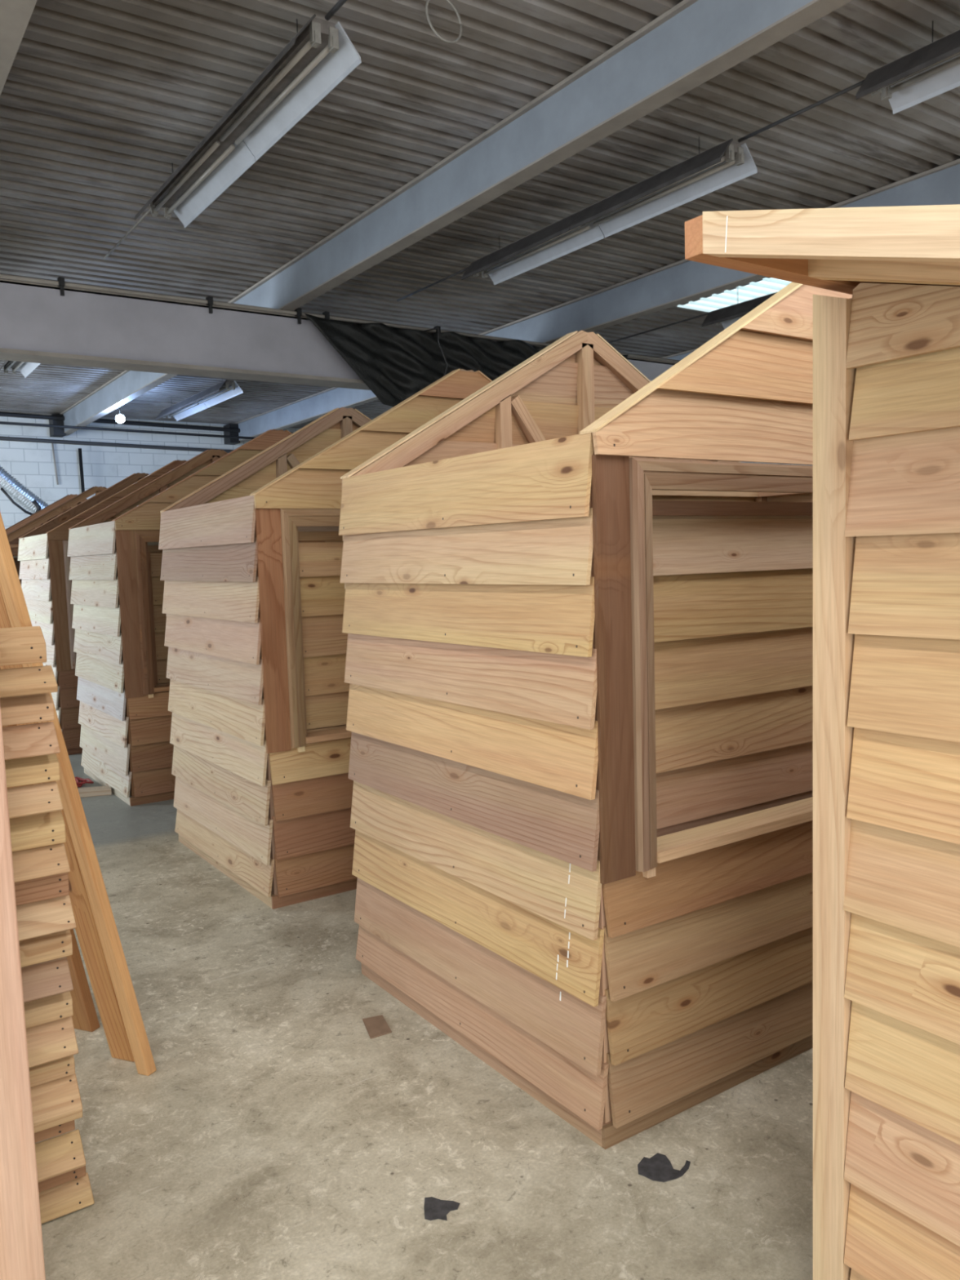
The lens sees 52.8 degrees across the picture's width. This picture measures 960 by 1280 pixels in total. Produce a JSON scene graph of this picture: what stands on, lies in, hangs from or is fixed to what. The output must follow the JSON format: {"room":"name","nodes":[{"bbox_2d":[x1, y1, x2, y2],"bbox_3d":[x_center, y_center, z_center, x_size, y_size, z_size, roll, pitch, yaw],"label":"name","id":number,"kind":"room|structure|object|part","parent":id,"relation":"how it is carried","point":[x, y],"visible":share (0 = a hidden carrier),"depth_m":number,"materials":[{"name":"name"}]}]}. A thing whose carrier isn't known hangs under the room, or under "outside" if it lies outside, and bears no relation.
{"room":"shed-building workshop","nodes":[
{"label":"shed-building workshop","id":0,"kind":"room"},
{"bbox_2d":[0,465,49,513],"bbox_3d":[-6.789,-2.279,13.871,1.112,1.084,0.274,-5,6,-34],"label":"flexible duct","id":1,"kind":"object","parent":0,"point":[20,494],"visible":0.8,"depth_m":13.88,"materials":[{"name":"metal"}]},
{"bbox_2d":[31,499,41,512],"bbox_3d":[-6.393,-1.904,13.961,0.124,0.247,0.060,-5,6,-34],"label":"strap","id":2,"kind":"object","parent":1,"relation":"attached to","point":[34,502],"visible":0.69,"depth_m":13.94,"materials":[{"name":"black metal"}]},
{"bbox_2d":[0,487,33,515],"bbox_3d":[-6.510,-1.940,13.745,0.094,0.437,0.531,3,7,44],"label":"cable","id":3,"kind":"object","parent":2,"relation":"hanging from","point":[2,490],"visible":0.72,"depth_m":13.66,"materials":[{"name":"black rubber"}]},
{"bbox_2d":[0,413,300,528],"bbox_3d":[-6.999,-1.694,15.466,15.000,4.150,0.200,-5,6,-34],"label":"wall","id":4,"kind":"structure","parent":0,"point":[32,464],"depth_m":15.67,"materials":[{"name":"brick"}]},
{"bbox_2d":[0,0,37,95],"bbox_3d":[-3.093,-2.685,5.568,0.145,0.311,20.380,-5,6,-34],"label":"beam","id":5,"kind":"structure","parent":4,"relation":"attached to","point":[15,15],"depth_m":3.82,"materials":[{"name":"grey paint"}]},
{"bbox_2d":[0,273,680,362],"bbox_3d":[-1.982,-2.753,7.982,14.960,0.032,0.032,-5,6,-34],"label":"pipe","id":6,"kind":"object","parent":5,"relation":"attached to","point":[2,276],"visible":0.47,"depth_m":8.00,"materials":[{"name":"metal"}]},
{"bbox_2d":[57,276,65,296],"bbox_3d":[-3.116,-2.628,7.206,0.040,0.130,0.055,-5,6,-34],"label":"clamp","id":7,"kind":"object","parent":6,"relation":"attached to","point":[61,280],"visible":1,"depth_m":7.19,"materials":[{"name":"black metal"}]},
{"bbox_2d":[205,296,213,313],"bbox_3d":[-2.189,-2.710,7.840,0.040,0.130,0.055,-5,6,-34],"label":"clamp","id":8,"kind":"object","parent":6,"relation":"attached to","point":[210,299],"visible":1,"depth_m":7.82,"materials":[{"name":"black metal"}]},
{"bbox_2d":[294,307,302,324],"bbox_3d":[-1.552,-2.766,8.274,0.040,0.130,0.055,-5,6,-34],"label":"clamp","id":9,"kind":"object","parent":6,"relation":"attached to","point":[299,310],"visible":0.93,"depth_m":8.26,"materials":[{"name":"black metal"}]},
{"bbox_2d":[322,311,329,319],"bbox_3d":[-1.338,-2.784,8.421,0.040,0.130,0.055,-5,6,-34],"label":"clamp","id":10,"kind":"object","parent":6,"relation":"attached to","point":[326,314],"visible":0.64,"depth_m":8.40,"materials":[{"name":"black metal"}]},
{"bbox_2d":[424,327,448,375],"bbox_3d":[-0.447,-2.543,8.866,0.200,0.633,0.268,-5,6,-34],"label":"rope","id":11,"kind":"object","parent":6,"relation":"hanging from","point":[437,328],"visible":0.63,"depth_m":8.79,"materials":[{"name":"grey fabric"}]},
{"bbox_2d":[433,325,440,333],"bbox_3d":[-0.399,-2.867,9.062,0.040,0.130,0.055,-5,6,-34],"label":"clamp","id":12,"kind":"object","parent":6,"relation":"attached to","point":[439,326],"visible":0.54,"depth_m":9.04,"materials":[{"name":"black metal"}]},
{"bbox_2d":[51,443,58,484],"bbox_3d":[-6.760,-2.800,15.401,0.064,0.652,0.024,-5,6,-34],"label":"pipe","id":13,"kind":"object","parent":4,"relation":"attached to","point":[51,443],"visible":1,"depth_m":15.39,"materials":[{"name":"beige metal"}]},
{"bbox_2d":[48,413,66,437],"bbox_3d":[-6.671,-3.380,15.275,0.180,0.320,0.295,-5,6,-34],"label":"wall bracket","id":14,"kind":"object","parent":4,"relation":"attached to","point":[54,432],"visible":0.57,"depth_m":15.17,"materials":[{"name":"black metal"}]},
{"bbox_2d":[78,448,84,493],"bbox_3d":[-6.331,-1.362,15.632,0.092,3.421,0.052,-5,6,-34],"label":"pipe","id":15,"kind":"object","parent":4,"relation":"attached to","point":[80,455],"visible":0.35,"depth_m":15.49,"materials":[{"name":"black metal"}]},
{"bbox_2d":[0,436,233,453],"bbox_3d":[-6.950,-3.085,15.215,14.801,0.220,0.060,-5,6,-34],"label":"pipe","id":16,"kind":"object","parent":4,"relation":"attached to","point":[2,438],"visible":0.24,"depth_m":15.77,"materials":[{"name":"grey metal"}]},
{"bbox_2d":[0,421,254,439],"bbox_3d":[-7.445,-3.008,13.372,11.900,0.110,0.040,-5,6,-34],"label":"pipe","id":17,"kind":"object","parent":4,"relation":"attached to","point":[1,422],"visible":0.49,"depth_m":14.72,"materials":[{"name":"black metal"}]},
{"bbox_2d":[223,423,239,444],"bbox_3d":[-4.327,-3.586,16.875,0.180,0.320,0.295,-5,6,-34],"label":"wall bracket","id":18,"kind":"object","parent":4,"relation":"attached to","point":[227,441],"visible":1,"depth_m":16.77,"materials":[{"name":"black metal"}]},
{"bbox_2d":[0,411,293,433],"bbox_3d":[-6.795,-3.391,14.949,14.801,0.215,0.070,-5,6,-34],"label":"pipe","id":19,"kind":"object","parent":18,"relation":"attached to","point":[2,413],"visible":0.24,"depth_m":15.72,"materials":[{"name":"black metal"}]},
{"bbox_2d":[59,0,852,435],"bbox_3d":[-0.890,-2.879,7.072,0.145,0.311,20.380,-5,6,-34],"label":"beam","id":20,"kind":"structure","parent":4,"relation":"attached to","point":[692,42],"depth_m":5.25,"materials":[{"name":"metal"}]},
{"bbox_2d":[234,158,959,442],"bbox_3d":[1.454,-3.084,8.672,0.145,0.311,20.380,-5,6,-34],"label":"beam","id":21,"kind":"structure","parent":4,"relation":"attached to","point":[683,281],"depth_m":8.72,"materials":[{"name":"metal"}]},
{"bbox_2d":[662,347,697,359],"bbox_3d":[3.760,-3.287,10.247,0.145,0.311,20.380,-5,6,-34],"label":"beam","id":22,"kind":"structure","parent":4,"relation":"attached to","point":[679,356],"depth_m":12.00,"materials":[{"name":"metal"}]},
{"bbox_2d":[35,753,813,1279],"bbox_3d":[-1.208,1.035,6.623,16.200,0.120,21.600,-5,6,-34],"label":"floor","id":23,"kind":"structure","parent":0,"point":[269,1137],"depth_m":2.50,"materials":[{"name":"concrete"}]},
{"bbox_2d":[0,705,45,1279],"bbox_3d":[-0.981,0.398,1.847,0.154,1.950,0.239,-5,6,-34],"label":"plank","id":24,"kind":"object","parent":23,"relation":"on","point":[21,1245],"visible":1,"depth_m":1.85,"materials":[{"name":"wood"}]},
{"bbox_2d":[0,667,99,1031],"bbox_3d":[-1.430,0.292,2.920,0.089,2.004,0.456,1,6,32],"label":"leaning board","id":25,"kind":"object","parent":23,"relation":"on","point":[84,1017],"visible":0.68,"depth_m":3.12,"materials":[{"name":"brown wood"}]},
{"bbox_2d":[4,486,106,585],"bbox_3d":[-4.518,-0.530,11.271,2.256,2.400,1.332,-5,6,-34],"label":"wooden shed","id":26,"kind":"object","parent":23,"relation":"on","point":[16,531],"visible":0.1,"depth_m":10.53,"materials":[{"name":"brown wood"}]},
{"bbox_3d":[-4.190,-1.056,10.722,2.072,0.033,0.038,-5,6,-34],"label":"plate","id":27,"kind":"part","parent":26,"relation":"part of","materials":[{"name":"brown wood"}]},
{"bbox_3d":[-4.167,-0.987,10.697,1.988,0.075,0.038,-5,6,-34],"label":"head casing","id":28,"kind":"part","parent":26,"relation":"part of","materials":[{"name":"brown wood"}]},
{"bbox_2d":[39,1172,94,1223],"bbox_3d":[-1.405,1.349,1.992,1.150,0.051,0.074,-5,6,-34],"label":"board","id":29,"kind":"object","parent":23,"relation":"on","point":[72,1196],"visible":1,"depth_m":2.27,"materials":[{"name":"brown wood"}]},
{"bbox_2d":[38,1165,85,1192],"bbox_3d":[-1.426,1.299,2.002,1.150,0.036,0.052,-5,6,-34],"label":"board","id":30,"kind":"object","parent":29,"relation":"on","point":[64,1178],"visible":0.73,"depth_m":2.27,"materials":[{"name":"brown wood"}]},
{"bbox_2d":[35,1128,85,1182],"bbox_3d":[-1.419,1.243,1.976,1.150,0.065,0.075,-5,6,-34],"label":"board","id":31,"kind":"object","parent":30,"relation":"on","point":[63,1153],"visible":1,"depth_m":2.26,"materials":[{"name":"brown wood"}]},
{"bbox_2d":[34,1120,75,1142],"bbox_3d":[-1.443,1.179,1.982,1.150,0.038,0.052,-5,6,-34],"label":"board","id":32,"kind":"object","parent":31,"relation":"on","point":[68,1126],"visible":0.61,"depth_m":2.26,"materials":[{"name":"brown wood"}]},
{"bbox_2d":[30,1073,82,1133],"bbox_3d":[-1.422,1.113,1.965,1.150,0.087,0.076,-5,6,-34],"label":"board","id":33,"kind":"object","parent":32,"relation":"on","point":[56,1102],"visible":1,"depth_m":2.25,"materials":[{"name":"brown wood"}]},
{"bbox_2d":[29,1054,75,1087],"bbox_3d":[-1.441,1.034,1.974,1.150,0.058,0.052,-5,6,-34],"label":"board","id":34,"kind":"object","parent":33,"relation":"on","point":[45,1073],"visible":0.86,"depth_m":2.25,"materials":[{"name":"brown wood"}]},
{"bbox_2d":[26,1016,78,1067],"bbox_3d":[-1.427,0.966,1.952,1.150,0.071,0.075,-5,6,-34],"label":"board","id":35,"kind":"object","parent":34,"relation":"on","point":[55,1040],"visible":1,"depth_m":2.24,"materials":[{"name":"brown wood"}]},
{"bbox_2d":[23,991,73,1028],"bbox_3d":[-1.441,0.888,1.964,1.150,0.069,0.052,-5,6,-34],"label":"board","id":36,"kind":"object","parent":35,"relation":"on","point":[57,1006],"visible":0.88,"depth_m":2.24,"materials":[{"name":"brown wood"}]},
{"bbox_2d":[21,956,73,1003],"bbox_3d":[-1.433,0.817,1.939,1.150,0.065,0.074,-5,6,-34],"label":"board","id":37,"kind":"object","parent":36,"relation":"on","point":[51,977],"visible":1,"depth_m":2.22,"materials":[{"name":"brown wood"}]},
{"bbox_2d":[18,929,72,967],"bbox_3d":[-1.439,0.743,1.956,1.150,0.069,0.052,-5,6,-34],"label":"board","id":38,"kind":"object","parent":37,"relation":"on","point":[52,946],"visible":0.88,"depth_m":2.23,"materials":[{"name":"brown wood"}]},
{"bbox_2d":[16,894,75,941],"bbox_3d":[-1.425,0.672,1.935,1.150,0.065,0.074,-5,6,-34],"label":"board","id":39,"kind":"object","parent":38,"relation":"on","point":[54,915],"visible":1,"depth_m":2.21,"materials":[{"name":"brown wood"}]},
{"bbox_2d":[14,872,69,906],"bbox_3d":[-1.442,0.604,1.945,1.150,0.060,0.052,-5,6,-34],"label":"board","id":40,"kind":"object","parent":39,"relation":"on","point":[44,888],"visible":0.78,"depth_m":2.21,"materials":[{"name":"brown wood"}]},
{"bbox_2d":[12,843,70,882],"bbox_3d":[-1.432,0.544,1.921,1.150,0.056,0.074,-5,6,-34],"label":"board","id":41,"kind":"object","parent":40,"relation":"on","point":[51,860],"visible":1,"depth_m":2.20,"materials":[{"name":"brown wood"}]},
{"bbox_2d":[9,810,66,852],"bbox_3d":[-1.446,0.471,1.934,1.150,0.078,0.052,-5,6,-34],"label":"board","id":42,"kind":"object","parent":41,"relation":"on","point":[42,829],"visible":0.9,"depth_m":2.21,"materials":[{"name":"brown wood"}]},
{"bbox_2d":[7,781,62,818],"bbox_3d":[-1.442,0.398,1.905,1.150,0.057,0.074,-5,6,-34],"label":"board","id":43,"kind":"object","parent":42,"relation":"on","point":[33,799],"visible":1,"depth_m":2.19,"materials":[{"name":"brown wood"}]},
{"bbox_2d":[4,753,60,787],"bbox_3d":[-1.453,0.332,1.920,1.150,0.063,0.052,-5,6,-34],"label":"board","id":44,"kind":"object","parent":43,"relation":"on","point":[43,768],"visible":0.9,"depth_m":2.19,"materials":[{"name":"brown wood"}]},
{"bbox_2d":[2,721,60,759],"bbox_3d":[-1.444,0.263,1.895,1.150,0.066,0.074,-5,6,-34],"label":"board","id":45,"kind":"object","parent":44,"relation":"on","point":[20,741],"visible":1,"depth_m":2.18,"materials":[{"name":"brown wood"}]},
{"bbox_2d":[0,693,54,725],"bbox_3d":[-1.460,0.193,1.906,1.150,0.063,0.052,-5,6,-34],"label":"board","id":46,"kind":"object","parent":45,"relation":"on","point":[35,708],"visible":0.9,"depth_m":2.18,"materials":[{"name":"brown wood"}]},
{"bbox_2d":[0,665,57,697],"bbox_3d":[-1.445,0.129,1.885,1.150,0.057,0.075,-5,6,-34],"label":"board","id":47,"kind":"object","parent":46,"relation":"on","point":[15,682],"visible":1,"depth_m":2.16,"materials":[{"name":"brown wood"}]},
{"bbox_2d":[0,626,46,666],"bbox_3d":[-1.470,0.051,1.889,1.150,0.081,0.052,-5,6,-34],"label":"board","id":48,"kind":"object","parent":47,"relation":"on","point":[19,645],"visible":1,"depth_m":2.17,"materials":[{"name":"brown wood"}]},
{"bbox_2d":[0,588,134,1062],"bbox_3d":[-1.275,0.273,2.782,0.460,2.056,0.088,-5,6,-34],"label":"leaning board","id":49,"kind":"object","parent":23,"relation":"on","point":[86,931],"visible":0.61,"depth_m":2.89,"materials":[{"name":"brown wood"}]},
{"bbox_2d":[0,511,156,1075],"bbox_3d":[-1.198,0.254,2.706,0.446,2.104,0.051,-4,5,-27],"label":"leaning board","id":50,"kind":"object","parent":23,"relation":"on","point":[11,588],"visible":0.87,"depth_m":2.76,"materials":[{"name":"brown wood"}]},
{"bbox_2d":[74,777,93,786],"bbox_3d":[-2.875,0.993,6.663,0.360,0.046,0.272,-5,6,-34],"label":"extension cord","id":51,"kind":"object","parent":23,"relation":"on","point":[77,780],"visible":0.35,"depth_m":6.68,"materials":[{"name":"red plastic"}]},
{"bbox_2d":[77,786,111,797],"bbox_3d":[-2.667,1.013,6.419,0.432,0.045,0.091,-3,5,-13],"label":"wood offcut","id":52,"kind":"object","parent":23,"relation":"on","point":[100,790],"visible":0.36,"depth_m":6.41,"materials":[{"name":"brown wood"}]},
{"bbox_2d":[17,459,186,755],"bbox_3d":[-2.865,-0.373,8.870,2.256,2.400,1.332,-5,6,-34],"label":"wooden shed","id":53,"kind":"object","parent":23,"relation":"on","point":[42,552],"visible":0.24,"depth_m":7.84,"materials":[{"name":"brown wood"}]},
{"bbox_3d":[-3.398,0.036,7.790,0.038,1.690,0.038,-5,6,-34],"label":"corner post","id":54,"kind":"part","parent":53,"relation":"part of","materials":[{"name":"brown wood"}]},
{"bbox_3d":[-3.368,-0.274,7.755,0.108,1.049,0.018,-5,6,-34],"label":"corner trim","id":55,"kind":"part","parent":53,"relation":"part of","materials":[{"name":"brown wood"}]},
{"bbox_3d":[-3.291,-0.283,7.796,0.066,1.033,0.038,-5,6,-34],"label":"casing","id":56,"kind":"part","parent":53,"relation":"part of","materials":[{"name":"brown wood"}]},
{"bbox_3d":[-2.829,0.795,8.967,2.224,0.055,1.282,-5,6,-34],"label":"frame","id":57,"kind":"part","parent":53,"relation":"part of","materials":[{"name":"brown wood"}]},
{"bbox_2d":[66,429,291,806],"bbox_3d":[-1.687,-0.261,7.159,2.256,2.400,1.332,-5,6,-34],"label":"wooden shed","id":58,"kind":"object","parent":23,"relation":"on","point":[119,620],"visible":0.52,"depth_m":6.22,"materials":[{"name":"brown wood"}]},
{"bbox_3d":[-2.220,0.148,6.079,0.038,1.690,0.038,-5,6,-34],"label":"corner post","id":59,"kind":"part","parent":58,"relation":"part of","materials":[{"name":"brown wood"}]},
{"bbox_3d":[-2.190,-0.162,6.044,0.108,1.049,0.018,-5,6,-34],"label":"corner trim","id":60,"kind":"part","parent":58,"relation":"part of","materials":[{"name":"brown wood"}]},
{"bbox_3d":[-1.651,0.906,7.256,2.224,0.055,1.282,-5,6,-34],"label":"frame","id":61,"kind":"part","parent":58,"relation":"part of","materials":[{"name":"brown wood"}]},
{"bbox_3d":[-2.113,-0.172,6.085,0.066,1.033,0.038,-5,6,-34],"label":"casing","id":62,"kind":"part","parent":58,"relation":"part of","materials":[{"name":"brown wood"}]},
{"bbox_3d":[-1.335,-0.718,6.584,1.988,0.075,0.038,-5,6,-34],"label":"head casing","id":63,"kind":"part","parent":58,"relation":"part of","materials":[{"name":"brown wood"}]},
{"bbox_3d":[-1.404,-0.649,6.695,1.810,0.040,0.020,-5,6,-34],"label":"hatch rail","id":64,"kind":"part","parent":58,"relation":"part of","materials":[{"name":"brown wood"}]},
{"bbox_3d":[-1.326,0.248,6.695,1.856,0.027,0.102,-5,6,-34],"label":"sill","id":65,"kind":"part","parent":58,"relation":"part of","materials":[{"name":"brown wood"}]},
{"bbox_3d":[-1.379,0.243,6.772,1.810,0.042,0.018,-5,6,-34],"label":"hatch rail","id":66,"kind":"part","parent":58,"relation":"part of","materials":[{"name":"brown wood"}]},
{"bbox_2d":[158,368,492,909],"bbox_3d":[-0.396,-0.139,5.283,2.256,2.400,1.372,-5,6,-34],"label":"wooden shed","id":67,"kind":"object","parent":23,"relation":"on","point":[253,605],"visible":0.52,"depth_m":4.38,"materials":[{"name":"brown wood"}]},
{"bbox_3d":[-0.918,0.271,4.187,0.038,1.690,0.038,-5,6,-34],"label":"corner post","id":68,"kind":"part","parent":67,"relation":"part of","materials":[{"name":"brown wood"}]},
{"bbox_3d":[-0.360,1.029,5.381,2.224,0.055,1.322,-5,6,-34],"label":"frame","id":69,"kind":"part","parent":67,"relation":"part of","materials":[{"name":"brown wood"}]},
{"bbox_3d":[-0.888,-0.038,4.153,0.108,1.049,0.018,-5,6,-34],"label":"corner trim","id":70,"kind":"part","parent":67,"relation":"part of","materials":[{"name":"brown wood"}]},
{"bbox_3d":[-0.810,-0.048,4.193,0.066,1.033,0.038,-5,6,-34],"label":"casing","id":71,"kind":"part","parent":67,"relation":"part of","materials":[{"name":"brown wood"}]},
{"bbox_3d":[-0.033,-0.595,4.693,1.988,0.075,0.038,-5,6,-34],"label":"head casing","id":72,"kind":"part","parent":67,"relation":"part of","materials":[{"name":"brown wood"}]},
{"bbox_3d":[-0.102,-0.525,4.803,1.810,0.040,0.020,-5,6,-34],"label":"hatch rail","id":73,"kind":"part","parent":67,"relation":"part of","materials":[{"name":"brown wood"}]},
{"bbox_3d":[-0.076,0.367,4.880,1.810,0.042,0.018,-5,6,-34],"label":"hatch rail","id":74,"kind":"part","parent":67,"relation":"part of","materials":[{"name":"brown wood"}]},
{"bbox_3d":[-0.024,0.371,4.803,1.856,0.027,0.102,-5,6,-34],"label":"sill","id":75,"kind":"part","parent":67,"relation":"part of","materials":[{"name":"brown wood"}]},
{"bbox_2d":[362,1014,391,1039],"bbox_3d":[-0.334,1.247,3.121,0.074,0.004,0.136,-3,5,-20],"label":"scrap","id":76,"kind":"object","parent":23,"relation":"on","point":[375,1026],"visible":1,"depth_m":3.12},
{"bbox_2d":[423,1196,459,1220],"bbox_3d":[-0.098,1.316,2.237,0.088,0.002,0.076,0,5,18],"label":"tar patch","id":77,"kind":"object","parent":23,"relation":"on","point":[434,1208],"visible":1,"depth_m":2.24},
{"bbox_2d":[338,281,852,1149],"bbox_3d":[0.821,-0.024,3.515,2.256,2.400,1.372,-5,6,-34],"label":"wooden shed","id":78,"kind":"object","parent":23,"relation":"on","point":[577,622],"visible":0.75,"depth_m":2.70,"materials":[{"name":"brown wood"}]},
{"bbox_3d":[0.857,1.144,3.612,2.224,0.055,1.322,-5,6,-34],"label":"frame","id":79,"kind":"part","parent":78,"relation":"part of","materials":[{"name":"brown wood"}]},
{"bbox_3d":[0.299,0.387,2.419,0.038,1.690,0.038,-5,6,-34],"label":"corner post","id":80,"kind":"part","parent":78,"relation":"part of","materials":[{"name":"brown wood"}]},
{"bbox_3d":[0.330,0.077,2.384,0.108,1.049,0.018,-5,6,-34],"label":"corner trim","id":81,"kind":"part","parent":78,"relation":"part of","materials":[{"name":"brown wood"}]},
{"bbox_3d":[0.407,0.067,2.425,0.066,1.033,0.038,-5,6,-34],"label":"casing","id":82,"kind":"part","parent":78,"relation":"part of","materials":[{"name":"brown wood"}]},
{"bbox_3d":[0.445,-0.617,3.989,2.072,0.033,0.038,-5,6,-34],"label":"plate","id":83,"kind":"part","parent":78,"relation":"part of","materials":[{"name":"brown wood"}]},
{"bbox_3d":[1.184,-0.479,2.924,1.988,0.075,0.038,-5,6,-34],"label":"head casing","id":84,"kind":"part","parent":78,"relation":"part of","materials":[{"name":"brown wood"}]},
{"bbox_3d":[1.115,-0.410,3.034,1.810,0.040,0.020,-5,6,-34],"label":"hatch rail","id":85,"kind":"part","parent":78,"relation":"part of","materials":[{"name":"brown wood"}]},
{"bbox_3d":[1.194,0.487,3.035,1.856,0.027,0.102,-5,6,-34],"label":"sill","id":86,"kind":"part","parent":78,"relation":"part of","materials":[{"name":"brown wood"}]},
{"bbox_3d":[1.141,0.482,3.112,1.810,0.042,0.018,-5,6,-34],"label":"hatch rail","id":87,"kind":"part","parent":78,"relation":"part of","materials":[{"name":"brown wood"}]},
{"bbox_3d":[1.357,0.163,4.667,0.038,1.690,0.038,-5,6,-34],"label":"corner post","id":88,"kind":"part","parent":78,"relation":"part of","materials":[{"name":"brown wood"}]},
{"bbox_3d":[1.681,-0.660,4.069,0.060,0.033,1.302,-5,6,-34],"label":"plate","id":89,"kind":"part","parent":78,"relation":"part of","materials":[{"name":"brown wood"}]},
{"bbox_2d":[637,1152,690,1182],"bbox_3d":[0.445,1.290,2.363,0.117,0.002,0.108,1,5,26],"label":"tar patch","id":90,"kind":"object","parent":23,"relation":"on","point":[658,1167],"visible":1,"depth_m":2.36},
{"bbox_2d":[684,204,959,1279],"bbox_3d":[2.084,0.295,1.528,2.735,2.029,2.148,-5,6,-34],"label":"shed","id":91,"kind":"object","parent":23,"relation":"on","point":[886,356],"visible":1,"depth_m":1.70,"materials":[{"name":"brown wood"}]},
{"bbox_3d":[0.668,0.348,1.821,0.040,1.957,0.069,-5,6,-34],"label":"corner trim","id":92,"kind":"part","parent":91,"relation":"part of","materials":[{"name":"brown wood"}]},
{"bbox_2d":[0,0,959,428],"bbox_3d":[-1.257,-3.034,6.883,15.000,0.045,20.520,-5,6,-34],"label":"ceiling","id":93,"kind":"structure","parent":0,"point":[100,100],"depth_m":5.82,"materials":[{"name":"paint"}]},
{"bbox_2d":[0,360,40,377],"bbox_3d":[-4.562,-3.029,9.823,0.320,0.277,2.600,-5,6,-34],"label":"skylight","id":94,"kind":"object","parent":93,"relation":"hanging from","point":[25,368],"visible":0.27,"depth_m":10.68,"materials":[{"name":"grey"}]},
{"bbox_2d":[115,407,124,423],"bbox_3d":[-4.904,-3.195,13.164,0.124,0.492,0.121,-5,6,-34],"label":"light bulb","id":95,"kind":"object","parent":93,"relation":"hanging from","point":[120,418],"visible":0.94,"depth_m":13.14,"materials":[{"name":"white"}]},
{"bbox_3d":[-4.898,-3.012,13.180,0.124,0.124,0.121,-5,6,-34],"label":"bulb","id":96,"kind":"part","parent":95,"relation":"part of","materials":[{"name":"white"}]},
{"bbox_2d":[155,377,243,421],"bbox_3d":[-3.928,-3.351,13.369,0.320,0.277,2.750,-5,6,-34],"label":"fluorescent light","id":97,"kind":"object","parent":93,"relation":"hanging from","point":[226,389],"visible":0.98,"depth_m":13.15,"materials":[{"name":"grey"}]},
{"bbox_2d":[134,13,361,228],"bbox_3d":[-1.349,-2.724,5.155,0.320,0.277,2.450,-5,6,-34],"label":"fluorescent light","id":98,"kind":"object","parent":93,"relation":"hanging from","point":[321,55],"visible":1,"depth_m":4.86,"materials":[{"name":"grey"}]},
{"bbox_2d":[103,207,151,259],"bbox_3d":[-2.439,-2.839,6.737,0.016,0.026,1.400,-5,6,-34],"label":"conduit","id":99,"kind":"object","parent":98,"relation":"attached to","point":[146,214],"visible":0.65,"depth_m":6.75,"materials":[{"name":"metal"}]},
{"bbox_2d":[324,0,346,20],"bbox_3d":[0.179,-2.591,2.933,0.022,0.032,2.950,-5,6,-34],"label":"conduit","id":100,"kind":"object","parent":98,"relation":"attached to","point":[340,3],"visible":1,"depth_m":4.07,"materials":[{"name":"grey metal"}]},
{"bbox_2d":[425,0,462,43],"bbox_3d":[-0.151,-2.613,4.072,0.180,0.210,0.050,-5,6,-34],"label":"wire loop","id":101,"kind":"object","parent":93,"relation":"hanging from","point":[449,2],"visible":1,"depth_m":4.07,"materials":[{"name":"metal"}]},
{"bbox_2d":[461,136,757,284],"bbox_3d":[0.729,-2.909,6.604,0.320,0.277,2.640,-5,6,-34],"label":"fluorescent light","id":102,"kind":"object","parent":93,"relation":"hanging from","point":[729,162],"visible":1,"depth_m":6.32,"materials":[{"name":"grey"}]},
{"bbox_2d":[396,266,468,301],"bbox_3d":[-0.381,-3.026,8.215,0.018,0.028,1.280,-5,6,-34],"label":"conduit","id":103,"kind":"object","parent":102,"relation":"attached to","point":[464,269],"visible":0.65,"depth_m":8.23,"materials":[{"name":"grey metal"}]},
{"bbox_2d":[677,277,791,312],"bbox_3d":[2.813,-3.337,9.018,0.550,0.045,2.128,-5,6,-34],"label":"window","id":104,"kind":"structure","parent":93,"relation":"attached to","point":[767,286],"depth_m":9.39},
{"bbox_2d":[702,286,777,329],"bbox_3d":[2.953,-3.082,8.215,0.320,0.337,2.550,-5,6,-34],"label":"fluorescent light","id":105,"kind":"object","parent":93,"relation":"hanging from","point":[726,317],"visible":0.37,"depth_m":8.97,"materials":[{"name":"grey"}]},
{"bbox_2d":[608,312,708,343],"bbox_3d":[1.622,-3.195,10.149,0.018,0.018,2.150,-5,6,-34],"label":"conduit","id":106,"kind":"object","parent":105,"relation":"attached to","point":[707,313],"visible":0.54,"depth_m":9.84,"materials":[{"name":"grey metal"}]},
{"bbox_2d":[855,20,959,114],"bbox_3d":[2.691,-2.723,3.754,0.320,0.277,2.570,-5,6,-34],"label":"fluorescent light","id":107,"kind":"object","parent":93,"relation":"hanging from","point":[931,70],"visible":1,"depth_m":4.64,"materials":[{"name":"grey"}]},
{"bbox_2d":[737,80,864,142],"bbox_3d":[1.720,-2.822,5.164,0.020,0.020,0.860,-5,6,-34],"label":"conduit","id":108,"kind":"object","parent":107,"relation":"attached to","point":[858,84],"visible":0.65,"depth_m":5.16,"materials":[{"name":"grey metal"}]},
{"bbox_2d":[742,462,805,465],"bbox_3d":[5.093,-1.691,11.269,0.200,4.150,20.400,-5,6,-34],"label":"wall","id":109,"kind":"structure","parent":0,"point":[743,462],"depth_m":12.83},
{"bbox_2d":[0,278,677,390],"bbox_3d":[-2.031,-2.487,8.087,14.980,0.555,0.280,-5,6,-34],"label":"beam","id":110,"kind":"structure","parent":109,"relation":"attached to","point":[81,327],"depth_m":7.69,"materials":[{"name":"beige metal"}]},
{"bbox_2d":[304,313,628,406],"bbox_3d":[0.088,-2.506,9.234,3.723,0.789,0.211,-5,6,-34],"label":"tarp","id":111,"kind":"object","parent":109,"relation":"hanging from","point":[395,364],"visible":0.4,"depth_m":8.76,"materials":[{"name":"black plastic"}]}
]}

